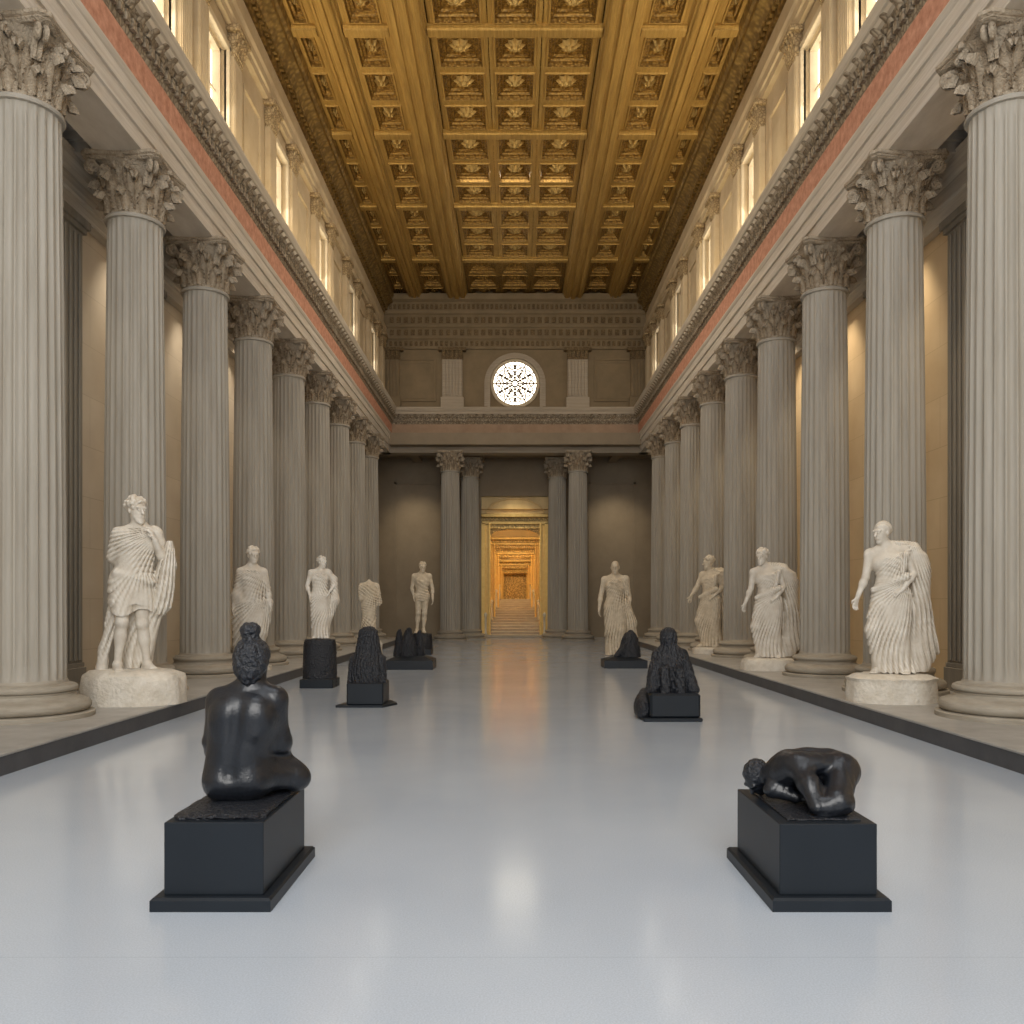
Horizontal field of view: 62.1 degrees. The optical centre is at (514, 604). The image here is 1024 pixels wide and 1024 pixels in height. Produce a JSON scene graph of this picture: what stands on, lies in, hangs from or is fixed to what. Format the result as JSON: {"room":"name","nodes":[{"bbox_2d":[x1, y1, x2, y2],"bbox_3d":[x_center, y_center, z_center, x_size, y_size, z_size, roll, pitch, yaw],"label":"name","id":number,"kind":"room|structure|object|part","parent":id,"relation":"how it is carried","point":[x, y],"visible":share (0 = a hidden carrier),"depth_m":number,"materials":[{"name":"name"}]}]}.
{"room":"museum","nodes":[
{"label":"museum","id":0,"kind":"room"},
{"bbox_2d":[62,120,174,255],"bbox_3d":[-6.500,-6.835,16.800,1.000,0.530,35.600,0,0,0],"label":"ceiling","id":1,"kind":"structure","parent":0,"point":[76,141],"depth_m":12.34,"materials":[{"name":"paint"}]},
{"bbox_2d":[62,136,272,690],"bbox_3d":[-6.695,-2.900,16.800,0.610,8.400,35.600,0,0,0],"label":"wall","id":2,"kind":"structure","parent":0,"point":[85,230],"depth_m":13.48,"materials":[{"name":"stone"}]},
{"bbox_3d":[-6.570,-6.260,16.800,0.360,0.720,35.600,0,0,0],"label":"aisle cornice","id":3,"kind":"part","parent":2,"relation":"part of","materials":[{"name":"stone"}]},
{"bbox_2d":[0,637,394,756],"bbox_3d":[-5.744,1.400,16.810,2.512,0.200,35.620,0,0,0],"label":"platform","id":4,"kind":"structure","parent":0,"point":[13,738],"depth_m":9.48,"materials":[{"name":"stone"}]},
{"bbox_2d":[0,7,95,725],"bbox_3d":[-5.700,-2.625,9.880,1.488,7.850,1.488,0,0,25],"label":"fluted column","id":5,"kind":"structure","parent":4,"relation":"on","point":[40,68],"depth_m":9.57,"materials":[{"name":"stone"}]},
{"bbox_2d":[78,494,186,706],"bbox_3d":[-5.071,-0.087,11.301,1.341,2.774,1.046,0,0,0],"label":"marble statue","id":6,"kind":"object","parent":4,"relation":"on","point":[139,596],"visible":1,"depth_m":11.16,"materials":[{"name":"white stone"}]},
{"bbox_2d":[81,148,188,690],"bbox_3d":[-5.700,-2.625,12.763,1.488,7.850,1.488,0,0,20],"label":"fluted column","id":7,"kind":"structure","parent":4,"relation":"on","point":[137,188],"depth_m":12.43,"materials":[{"name":"stone"}]},
{"bbox_2d":[0,641,394,776],"bbox_3d":[-4.525,1.410,16.800,0.050,0.180,35.600,0,0,0],"label":"baseboard","id":8,"kind":"structure","parent":4,"relation":"attached to","point":[17,761],"depth_m":9.32,"materials":[{"name":"stone"}]},
{"bbox_2d":[163,236,244,678],"bbox_3d":[-5.700,-2.625,15.646,1.488,7.850,1.488,0,0,-25],"label":"fluted column","id":9,"kind":"structure","parent":4,"relation":"on","point":[206,266],"depth_m":15.30,"materials":[{"name":"stone"}]},
{"bbox_2d":[230,545,272,669],"bbox_3d":[-5.278,0.048,17.100,0.836,2.505,0.689,0,0,0],"label":"marble statue","id":10,"kind":"object","parent":4,"relation":"on","point":[249,603],"visible":0.73,"depth_m":16.95,"materials":[{"name":"white stone"}]},
{"bbox_2d":[227,295,288,665],"bbox_3d":[-5.700,-2.625,18.529,1.488,7.850,1.488,0,0,-20],"label":"fluted column","id":11,"kind":"structure","parent":4,"relation":"on","point":[254,320],"depth_m":18.20,"materials":[{"name":"stone"}]},
{"bbox_2d":[272,338,315,657],"bbox_3d":[-5.700,-2.625,21.412,1.488,7.850,1.488,0,0,-20],"label":"fluted column","id":12,"kind":"structure","parent":4,"relation":"on","point":[291,357],"depth_m":21.05,"materials":[{"name":"stone"}]},
{"bbox_2d":[305,370,341,650],"bbox_3d":[-5.700,-2.625,24.295,1.488,7.850,1.488,0,0,25],"label":"fluted column","id":13,"kind":"structure","parent":4,"relation":"on","point":[320,386],"depth_m":23.94,"materials":[{"name":"stone"}]},
{"bbox_2d":[329,396,357,646],"bbox_3d":[-5.700,-2.625,27.178,1.488,7.850,1.488,0,0,-20],"label":"fluted column","id":14,"kind":"structure","parent":4,"relation":"on","point":[342,408],"depth_m":26.82,"materials":[{"name":"stone"}]},
{"bbox_2d":[349,416,371,638],"bbox_3d":[-5.700,-2.625,30.061,1.488,7.850,1.488,0,0,20],"label":"fluted column","id":15,"kind":"structure","parent":4,"relation":"on","point":[359,428],"depth_m":29.70,"materials":[{"name":"stone"}]},
{"bbox_2d":[365,433,386,638],"bbox_3d":[-5.700,-2.625,32.944,1.488,7.850,1.488,0,0,-20],"label":"fluted column","id":16,"kind":"structure","parent":4,"relation":"on","point":[373,444],"depth_m":32.62,"materials":[{"name":"stone"}]},
{"bbox_2d":[165,0,393,386],"bbox_3d":[-5.670,-11.050,18.200,0.960,5.900,38.400,0,0,0],"label":"wall","id":17,"kind":"structure","parent":0,"point":[274,95],"depth_m":21.35,"materials":[{"name":"stone"}]},
{"bbox_2d":[153,0,177,40],"bbox_3d":[-5.855,-9.820,13.600,0.350,2.740,1.440,0,0,0],"label":"window","id":18,"kind":"structure","parent":17,"relation":"in","point":[160,4],"depth_m":14.22,"materials":[{"name":"white"}]},
{"bbox_3d":[-5.930,-9.750,13.600,0.160,2.600,1.240,0,0,0],"label":"frame","id":19,"kind":"part","parent":18,"relation":"part of","materials":[{"name":"stone"}]},
{"bbox_2d":[0,0,395,454],"bbox_3d":[-5.550,-7.500,18.010,1.040,1.900,38.020,0,0,0],"label":"entablature","id":20,"kind":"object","parent":17,"relation":"attached to","point":[144,92],"depth_m":14.18,"materials":[{"name":"stone"}]},
{"bbox_3d":[-5.565,-8.290,18.010,1.010,0.320,38.020,0,0,0],"label":"cornice","id":21,"kind":"part","parent":20,"relation":"part of","materials":[{"name":"stone"}]},
{"bbox_2d":[208,6,230,129],"bbox_3d":[-5.855,-9.820,16.300,0.350,2.740,1.440,0,0,0],"label":"window","id":22,"kind":"structure","parent":17,"relation":"in","point":[214,49],"depth_m":16.85,"materials":[{"name":"white"}]},
{"bbox_3d":[-6.020,-9.750,16.300,0.020,2.600,1.240,0,0,0],"label":"pane","id":23,"kind":"part","parent":22,"relation":"part of","materials":[{"name":"white glass"}]},
{"bbox_3d":[-5.930,-9.750,16.300,0.160,2.600,1.240,0,0,0],"label":"frame","id":24,"kind":"part","parent":22,"relation":"part of","materials":[{"name":"stone"}]},
{"bbox_2d":[276,138,288,226],"bbox_3d":[-5.855,-9.820,20.700,0.350,2.740,1.440,0,0,0],"label":"window","id":25,"kind":"structure","parent":17,"relation":"in","point":[282,154],"depth_m":21.25,"materials":[{"name":"white"}]},
{"bbox_3d":[-5.930,-9.750,20.700,0.160,2.600,1.240,0,0,0],"label":"frame","id":26,"kind":"part","parent":25,"relation":"part of","materials":[{"name":"stone"}]},
{"bbox_3d":[-5.470,-13.035,18.000,0.560,0.830,38.000,0,0,0],"label":"ceiling cornice","id":27,"kind":"part","parent":17,"relation":"part of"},
{"bbox_2d":[319,222,327,291],"bbox_3d":[-5.855,-9.820,25.100,0.350,2.740,1.440,0,0,0],"label":"window","id":28,"kind":"structure","parent":17,"relation":"in","point":[322,231],"depth_m":25.72,"materials":[{"name":"white"}]},
{"bbox_3d":[-5.930,-9.750,25.100,0.160,2.600,1.240,0,0,0],"label":"frame","id":29,"kind":"part","parent":28,"relation":"part of","materials":[{"name":"stone"}]},
{"bbox_2d":[349,281,354,336],"bbox_3d":[-5.855,-9.820,29.500,0.350,2.740,1.440,0,0,0],"label":"window","id":30,"kind":"structure","parent":17,"relation":"in","point":[351,287],"depth_m":30.12,"materials":[{"name":"white glass"}]},
{"bbox_3d":[-5.930,-9.750,29.500,0.160,2.600,1.240,0,0,0],"label":"frame","id":31,"kind":"part","parent":30,"relation":"part of","materials":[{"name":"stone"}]},
{"bbox_2d":[371,324,375,371],"bbox_3d":[-5.855,-9.820,33.900,0.350,2.740,1.440,0,0,0],"label":"window","id":32,"kind":"structure","parent":17,"relation":"in","point":[372,326],"depth_m":34.52,"materials":[{"name":"white glass"}]},
{"bbox_2d":[0,637,1023,1023],"bbox_3d":[0.000,1.650,17.100,14.400,0.300,46.200,0,0,0],"label":"floor","id":33,"kind":"structure","parent":0,"point":[506,840],"depth_m":4.79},
{"bbox_2d":[149,789,314,911],"bbox_3d":[-1.489,1.288,4.610,0.592,0.425,0.920,0,0,0],"label":"pedestal","id":34,"kind":"object","parent":33,"relation":"on","point":[210,865],"visible":0.85,"depth_m":4.20,"materials":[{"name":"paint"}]},
{"bbox_2d":[174,622,310,820],"bbox_3d":[-1.458,0.584,4.649,0.603,0.982,0.833,0,0,0],"label":"bronze statue","id":35,"kind":"object","parent":34,"relation":"on","point":[250,769],"visible":1,"depth_m":4.53,"materials":[{"name":"black metal"}]},
{"bbox_2d":[299,639,339,687],"bbox_3d":[-3.579,1.062,15.600,0.625,0.875,0.603,0,0,0],"label":"pedestal","id":36,"kind":"object","parent":33,"relation":"on","point":[319,655],"visible":0.99,"depth_m":15.34,"materials":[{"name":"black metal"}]},
{"bbox_2d":[305,555,339,638],"bbox_3d":[-3.535,-0.146,15.619,0.627,1.538,0.311,0,0,-11],"label":"marble statue","id":37,"kind":"object","parent":36,"relation":"on","point":[323,602],"visible":1,"depth_m":15.52,"materials":[{"name":"white stone"}]},
{"bbox_2d":[336,626,396,707],"bbox_3d":[-2.195,0.907,12.760,0.850,1.185,0.700,0,0,0],"label":"bronze statue","id":38,"kind":"object","parent":33,"relation":"on","point":[367,681],"visible":1,"depth_m":12.53,"materials":[{"name":"black paint"}]},
{"bbox_2d":[355,579,382,653],"bbox_3d":[-3.351,0.456,19.500,0.604,2.089,0.587,0,0,0],"label":"marble statue","id":39,"kind":"object","parent":33,"relation":"on","point":[369,594],"visible":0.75,"depth_m":19.41,"materials":[{"name":"beige stone"}]},
{"bbox_2d":[386,627,435,669],"bbox_3d":[-2.450,1.011,20.100,1.100,0.977,0.900,0,0,0],"label":"bronze statue","id":40,"kind":"object","parent":33,"relation":"on","point":[409,654],"visible":0.99,"depth_m":19.85,"materials":[{"name":"black paint"}]},
{"bbox_2d":[413,633,432,654],"bbox_3d":[-2.849,1.183,26.000,0.673,0.635,0.645,0,0,0],"label":"pedestal","id":41,"kind":"object","parent":33,"relation":"on","point":[427,637],"visible":0.42,"depth_m":25.76,"materials":[{"name":"black stone"}]},
{"bbox_2d":[410,561,433,632],"bbox_3d":[-2.838,-0.241,25.985,0.743,2.206,0.407,0,0,0],"label":"marble statue","id":42,"kind":"object","parent":41,"relation":"on","point":[421,580],"visible":0.96,"depth_m":25.90,"materials":[{"name":"beige stone"}]},
{"bbox_2d":[433,450,467,640],"bbox_3d":[-2.780,-2.525,36.500,1.488,8.050,1.488,0,0,25],"label":"fluted column","id":43,"kind":"structure","parent":33,"relation":"on","point":[450,461],"depth_m":36.14,"materials":[{"name":"stone"}]},
{"bbox_2d":[460,457,485,638],"bbox_3d":[-2.030,-2.525,38.200,1.488,8.050,1.488,0,0,25],"label":"fluted column","id":44,"kind":"structure","parent":33,"relation":"on","point":[469,474],"depth_m":37.84,"materials":[{"name":"stone"}]},
{"bbox_2d":[485,599,541,637],"bbox_3d":[0.000,0.570,48.010,2.840,1.860,17.820,0,0,0],"label":"staircase","id":45,"kind":"structure","parent":33,"relation":"on","point":[514,618],"depth_m":43.40,"materials":[{"name":"stone"}]},
{"bbox_2d":[484,584,499,634],"bbox_3d":[-1.142,0.063,45.394,0.181,2.626,12.210,0,0,2],"label":"stair railing","id":46,"kind":"object","parent":45,"relation":"on","point":[496,590],"visible":0.6,"depth_m":43.70,"materials":[{"name":"metal"}]},
{"bbox_3d":[-1.360,0.851,39.400,0.148,1.050,0.148,0,0,23],"label":"newel post","id":47,"kind":"part","parent":46,"relation":"part of","materials":[{"name":"stone"}]},
{"bbox_3d":[-1.206,0.231,43.700,0.148,1.050,0.148,0,0,-23],"label":"newel post","id":48,"kind":"part","parent":46,"relation":"part of","materials":[{"name":"metal"}]},
{"bbox_2d":[530,584,545,633],"bbox_3d":[1.142,0.063,45.394,0.181,2.626,12.210,0,0,-2],"label":"stair railing","id":49,"kind":"object","parent":45,"relation":"on","point":[533,590],"visible":0.54,"depth_m":43.70,"materials":[{"name":"metal"}]},
{"bbox_3d":[1.206,0.231,43.700,0.148,1.050,0.148,0,0,23],"label":"newel post","id":50,"kind":"part","parent":49,"relation":"part of","materials":[{"name":"stone"}]},
{"bbox_3d":[1.360,0.851,39.400,0.148,1.050,0.148,0,0,-23],"label":"newel post","id":51,"kind":"part","parent":49,"relation":"part of","materials":[{"name":"stone"}]},
{"bbox_2d":[541,457,568,638],"bbox_3d":[1.900,-2.525,38.200,1.488,8.050,1.488,0,0,-25],"label":"fluted column","id":52,"kind":"structure","parent":33,"relation":"on","point":[556,471],"depth_m":37.84,"materials":[{"name":"stone"}]},
{"bbox_2d":[561,450,594,640],"bbox_3d":[2.700,-2.525,36.500,1.488,8.050,1.488,0,0,25],"label":"fluted column","id":53,"kind":"structure","parent":33,"relation":"on","point":[577,461],"depth_m":36.14,"materials":[{"name":"stone"}]},
{"bbox_2d":[598,561,637,655],"bbox_3d":[3.071,0.108,25.297,1.229,2.840,0.606,0,0,0],"label":"marble statue","id":54,"kind":"object","parent":33,"relation":"on","point":[619,617],"visible":0.87,"depth_m":25.11,"materials":[{"name":"beige stone"}]},
{"bbox_2d":[601,630,647,668],"bbox_3d":[2.620,1.049,20.500,1.020,0.902,0.850,0,0,0],"label":"bronze statue","id":55,"kind":"object","parent":33,"relation":"on","point":[627,656],"visible":1,"depth_m":20.29,"materials":[{"name":"black paint"}]},
{"bbox_2d":[634,627,702,721],"bbox_3d":[2.000,0.896,11.350,0.832,1.208,0.900,0,0,0],"label":"bronze statue","id":56,"kind":"object","parent":33,"relation":"on","point":[670,694],"visible":1,"depth_m":11.05,"materials":[{"name":"black paint"}]},
{"bbox_2d":[727,789,891,911],"bbox_3d":[1.549,1.291,4.600,0.582,0.418,0.900,0,0,0],"label":"pedestal","id":57,"kind":"object","parent":33,"relation":"on","point":[792,866],"visible":0.92,"depth_m":4.20,"materials":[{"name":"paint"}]},
{"bbox_2d":[742,747,860,820],"bbox_3d":[1.574,0.929,4.574,0.522,0.306,0.674,0,0,-10],"label":"bronze statue","id":58,"kind":"object","parent":57,"relation":"on","point":[803,783],"visible":1,"depth_m":4.47,"materials":[{"name":"black metal"}]},
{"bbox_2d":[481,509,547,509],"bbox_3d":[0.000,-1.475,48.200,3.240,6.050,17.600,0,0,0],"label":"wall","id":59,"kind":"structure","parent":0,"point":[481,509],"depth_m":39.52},
{"bbox_2d":[495,549,534,606],"bbox_3d":[0.000,-2.000,48.450,3.500,5.400,0.700,0,0,0],"label":"door","id":60,"kind":"structure","parent":59,"relation":"in","point":[509,553],"depth_m":48.36,"materials":[{"name":"gold metal"}]},
{"bbox_3d":[0.000,-3.073,48.450,2.540,0.414,0.700,0,0,0],"label":"lintel cornice","id":61,"kind":"part","parent":60,"relation":"part of","materials":[{"name":"gold metal"}]},
{"bbox_2d":[499,558,530,598],"bbox_3d":[0.000,-2.200,52.150,3.500,5.000,0.700,0,0,0],"label":"door","id":62,"kind":"structure","parent":59,"relation":"in","point":[509,563],"depth_m":52.06,"materials":[{"name":"gold metal"}]},
{"bbox_3d":[0.000,-2.578,52.150,2.200,0.345,0.700,0,0,0],"label":"lintel cornice","id":63,"kind":"part","parent":62,"relation":"part of","materials":[{"name":"gold metal"}]},
{"bbox_2d":[502,568,527,598],"bbox_3d":[0.000,-2.375,56.150,3.500,4.650,0.700,0,0,0],"label":"door","id":64,"kind":"structure","parent":59,"relation":"in","point":[513,570],"depth_m":56.07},
{"bbox_3d":[0.000,-2.324,56.150,1.960,0.253,0.700,0,0,0],"label":"lintel cornice","id":65,"kind":"part","parent":64,"relation":"part of","materials":[{"name":"gold metal"}]},
{"bbox_2d":[491,530,538,616],"bbox_3d":[0.000,-1.750,44.650,3.500,5.900,0.700,0,0,0],"label":"door","id":66,"kind":"structure","parent":59,"relation":"in","point":[505,539],"depth_m":44.57,"materials":[{"name":"gold metal"}]},
{"bbox_3d":[0.000,-3.343,44.650,2.800,0.414,0.700,0,0,0],"label":"lintel cornice","id":67,"kind":"part","parent":66,"relation":"part of","materials":[{"name":"gold metal"}]},
{"bbox_2d":[282,0,747,298],"bbox_3d":[0.000,-13.735,18.350,12.400,1.130,38.700,0,0,0],"label":"ceiling","id":68,"kind":"structure","parent":0,"point":[481,143],"depth_m":23.70,"materials":[{"name":"gold metal"}]},
{"bbox_2d":[384,281,645,406],"bbox_3d":[0.000,-11.100,36.970,12.400,6.000,0.860,0,0,0],"label":"wall","id":69,"kind":"structure","parent":0,"point":[589,350],"depth_m":36.84,"materials":[{"name":"stone"}]},
{"bbox_2d":[484,353,545,406],"bbox_3d":[0.000,-9.735,36.920,2.660,2.430,0.160,0,0,0],"label":"window","id":70,"kind":"structure","parent":69,"relation":"in","point":[514,379],"depth_m":36.90,"materials":[{"name":"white glass"}]},
{"bbox_3d":[0.000,-9.620,36.950,1.940,1.940,0.040,0,0,0],"label":"pane","id":71,"kind":"part","parent":70,"relation":"part of","materials":[{"name":"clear glass"}]},
{"bbox_2d":[384,407,645,455],"bbox_3d":[0.000,-7.500,36.730,11.500,1.900,1.040,0,0,0],"label":"trim","id":72,"kind":"structure","parent":69,"relation":"attached to","point":[406,419],"depth_m":36.47,"materials":[{"name":"stone"}]},
{"bbox_3d":[0.000,-8.290,36.745,11.500,0.320,1.010,0,0,0],"label":"cornice","id":73,"kind":"part","parent":72,"relation":"part of","materials":[{"name":"stone"}]},
{"bbox_3d":[0.000,-6.940,36.850,11.500,0.780,0.800,0,0,0],"label":"architrave","id":74,"kind":"part","parent":72,"relation":"part of","materials":[{"name":"stone"}]},
{"bbox_2d":[378,458,651,636],"bbox_3d":[0.000,-2.900,39.525,14.400,8.800,0.350,0,0,0],"label":"wall","id":75,"kind":"structure","parent":0,"point":[619,494],"depth_m":39.40,"materials":[{"name":"paint"}]},
{"bbox_2d":[481,514,547,634],"bbox_3d":[0.000,-1.360,39.550,3.120,5.720,0.700,0,0,0],"label":"door","id":76,"kind":"structure","parent":75,"relation":"in","point":[490,523],"depth_m":39.46,"materials":[{"name":"gold metal"}]},
{"bbox_3d":[0.000,-3.978,39.550,3.120,0.483,0.700,0,0,0],"label":"lintel cornice","id":77,"kind":"part","parent":76,"relation":"part of","materials":[{"name":"gold metal"}]},
{"bbox_2d":[379,433,650,462],"bbox_3d":[0.000,-6.950,37.850,14.400,0.700,3.700,0,0,0],"label":"entablature","id":78,"kind":"structure","parent":0,"point":[396,439],"depth_m":36.00,"materials":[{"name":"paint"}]},
{"bbox_2d":[504,573,525,598],"bbox_3d":[0.000,-1.550,57.075,2.200,2.900,0.250,0,0,0],"label":"wall","id":79,"kind":"structure","parent":0,"point":[514,583],"depth_m":56.95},
{"bbox_2d":[636,0,864,386],"bbox_3d":[5.670,-11.050,18.200,0.960,5.900,38.400,0,0,0],"label":"wall","id":80,"kind":"structure","parent":0,"point":[755,95],"depth_m":21.39,"materials":[{"name":"stone"}]},
{"bbox_2d":[654,324,658,371],"bbox_3d":[5.855,-9.820,33.900,0.350,2.740,1.440,0,0,0],"label":"window","id":81,"kind":"structure","parent":80,"relation":"in","point":[657,326],"depth_m":34.52,"materials":[{"name":"white glass"}]},
{"bbox_2d":[675,281,680,336],"bbox_3d":[5.855,-9.820,29.500,0.350,2.740,1.440,0,0,0],"label":"window","id":82,"kind":"structure","parent":80,"relation":"in","point":[678,287],"depth_m":30.12,"materials":[{"name":"white glass"}]},
{"bbox_3d":[5.930,-9.750,29.500,0.160,2.600,1.240,0,0,0],"label":"frame","id":83,"kind":"part","parent":82,"relation":"part of","materials":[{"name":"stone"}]},
{"bbox_2d":[702,222,710,291],"bbox_3d":[5.855,-9.820,25.100,0.350,2.740,1.440,0,0,0],"label":"window","id":84,"kind":"structure","parent":80,"relation":"in","point":[707,231],"depth_m":25.72,"materials":[{"name":"white"}]},
{"bbox_3d":[5.930,-9.750,25.100,0.160,2.600,1.240,0,0,0],"label":"frame","id":85,"kind":"part","parent":84,"relation":"part of","materials":[{"name":"stone"}]},
{"bbox_3d":[5.470,-13.035,18.000,0.560,0.830,38.000,0,0,0],"label":"ceiling cornice","id":86,"kind":"part","parent":80,"relation":"part of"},
{"bbox_2d":[741,138,753,226],"bbox_3d":[5.855,-9.820,20.700,0.350,2.740,1.440,0,0,0],"label":"window","id":87,"kind":"structure","parent":80,"relation":"in","point":[749,150],"depth_m":21.25,"materials":[{"name":"white"}]},
{"bbox_3d":[5.930,-9.750,20.700,0.160,2.600,1.240,0,0,0],"label":"frame","id":88,"kind":"part","parent":87,"relation":"part of","materials":[{"name":"stone"}]},
{"bbox_2d":[799,6,821,129],"bbox_3d":[5.855,-9.820,16.300,0.350,2.740,1.440,0,0,0],"label":"window","id":89,"kind":"structure","parent":80,"relation":"in","point":[815,49],"depth_m":16.85,"materials":[{"name":"white"}]},
{"bbox_3d":[5.930,-9.750,16.300,0.160,2.600,1.240,0,0,0],"label":"frame","id":90,"kind":"part","parent":89,"relation":"part of","materials":[{"name":"stone"}]},
{"bbox_3d":[6.020,-9.750,16.300,0.020,2.600,1.240,0,0,0],"label":"pane","id":91,"kind":"part","parent":89,"relation":"part of","materials":[{"name":"white glass"}]},
{"bbox_2d":[634,0,1023,454],"bbox_3d":[5.550,-7.500,18.010,1.040,1.900,38.020,0,0,0],"label":"entablature","id":92,"kind":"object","parent":80,"relation":"attached to","point":[885,92],"depth_m":14.20,"materials":[{"name":"stone"}]},
{"bbox_3d":[5.565,-8.290,18.010,1.010,0.320,38.020,0,0,0],"label":"cornice","id":93,"kind":"part","parent":92,"relation":"part of","materials":[{"name":"stone"}]},
{"bbox_2d":[852,0,876,40],"bbox_3d":[5.855,-9.820,13.600,0.350,2.740,1.440,0,0,0],"label":"window","id":94,"kind":"structure","parent":80,"relation":"in","point":[856,18],"depth_m":14.22,"materials":[{"name":"white"}]},
{"bbox_3d":[5.930,-9.750,13.600,0.160,2.600,1.240,0,0,0],"label":"frame","id":95,"kind":"part","parent":94,"relation":"part of","materials":[{"name":"stone"}]},
{"bbox_2d":[638,637,1023,754],"bbox_3d":[5.744,1.400,16.810,2.512,0.200,35.620,0,0,0],"label":"platform","id":96,"kind":"structure","parent":0,"point":[1010,738],"depth_m":10.38,"materials":[{"name":"stone"}]},
{"bbox_2d":[643,433,664,638],"bbox_3d":[5.700,-2.625,32.944,1.488,7.850,1.488,0,0,20],"label":"fluted column","id":97,"kind":"structure","parent":96,"relation":"on","point":[656,444],"depth_m":32.61,"materials":[{"name":"stone"}]},
{"bbox_2d":[655,416,680,641],"bbox_3d":[5.700,-2.625,30.061,1.488,7.850,1.488,0,0,-20],"label":"fluted column","id":98,"kind":"structure","parent":96,"relation":"on","point":[670,428],"depth_m":29.72,"materials":[{"name":"stone"}]},
{"bbox_2d":[672,396,700,646],"bbox_3d":[5.700,-2.625,27.178,1.488,7.850,1.488,0,0,20],"label":"fluted column","id":99,"kind":"structure","parent":96,"relation":"on","point":[687,408],"depth_m":26.82,"materials":[{"name":"stone"}]},
{"bbox_2d":[687,555,723,653],"bbox_3d":[5.311,-0.030,22.787,0.985,2.660,1.084,0,0,-35],"label":"marble statue","id":100,"kind":"object","parent":96,"relation":"on","point":[708,620],"visible":0.75,"depth_m":22.68,"materials":[{"name":"beige stone"}]},
{"bbox_2d":[688,370,724,650],"bbox_3d":[5.700,-2.625,24.295,1.488,7.850,1.488,0,0,-25],"label":"fluted column","id":101,"kind":"structure","parent":96,"relation":"on","point":[709,386],"depth_m":23.95,"materials":[{"name":"stone"}]},
{"bbox_2d":[711,338,757,657],"bbox_3d":[5.700,-2.625,21.412,1.488,7.850,1.488,0,0,20],"label":"fluted column","id":102,"kind":"structure","parent":96,"relation":"on","point":[738,357],"depth_m":21.06,"materials":[{"name":"stone"}]},
{"bbox_2d":[740,547,799,670],"bbox_3d":[5.196,0.066,17.100,1.285,2.468,0.927,0,0,0],"label":"marble statue","id":103,"kind":"object","parent":96,"relation":"on","point":[770,614],"visible":0.99,"depth_m":16.97,"materials":[{"name":"white stone"}]},
{"bbox_2d":[743,295,802,658],"bbox_3d":[5.700,-2.625,18.529,1.488,7.850,1.488,0,0,20],"label":"fluted column","id":104,"kind":"structure","parent":96,"relation":"on","point":[775,320],"depth_m":18.18,"materials":[{"name":"stone"}]},
{"bbox_2d":[782,236,866,678],"bbox_3d":[5.700,-2.625,15.646,1.488,7.850,1.488,0,0,25],"label":"fluted column","id":105,"kind":"structure","parent":96,"relation":"on","point":[823,267],"depth_m":15.30,"materials":[{"name":"stone"}]},
{"bbox_2d":[639,642,1023,774],"bbox_3d":[4.525,1.410,16.800,0.050,0.180,35.600,0,0,0],"label":"platform edge","id":106,"kind":"structure","parent":96,"relation":"attached to","point":[1012,761],"depth_m":10.16,"materials":[{"name":"stone"}]},
{"bbox_2d":[845,521,939,704],"bbox_3d":[5.120,0.078,11.500,1.190,2.444,0.952,0,0,0],"label":"marble statue","id":107,"kind":"object","parent":96,"relation":"on","point":[900,631],"visible":1,"depth_m":11.36,"materials":[{"name":"white stone"}]},
{"bbox_2d":[841,148,949,695],"bbox_3d":[5.700,-2.625,12.763,1.488,7.850,1.488,0,0,20],"label":"fluted column","id":108,"kind":"structure","parent":96,"relation":"on","point":[893,189],"depth_m":12.43,"materials":[{"name":"stone"}]},
{"bbox_2d":[934,7,1023,724],"bbox_3d":[5.700,-2.625,9.880,1.488,7.850,1.488,0,0,-25],"label":"fluted column","id":109,"kind":"structure","parent":96,"relation":"on","point":[986,67],"depth_m":9.58,"materials":[{"name":"stone"}]},
{"bbox_2d":[757,136,967,690],"bbox_3d":[6.695,-2.900,16.800,0.610,8.400,35.600,0,0,0],"label":"wall","id":110,"kind":"structure","parent":0,"point":[944,230],"depth_m":13.48,"materials":[{"name":"stone"}]},
{"bbox_3d":[6.570,-6.260,16.800,0.360,0.720,35.600,0,0,0],"label":"aisle cornice","id":111,"kind":"part","parent":110,"relation":"part of","materials":[{"name":"stone"}]},
{"bbox_2d":[855,120,967,254],"bbox_3d":[6.500,-6.835,16.800,1.000,0.530,35.600,0,0,0],"label":"ceiling","id":112,"kind":"structure","parent":0,"point":[953,141],"depth_m":12.34,"materials":[{"name":"paint"}]}
]}

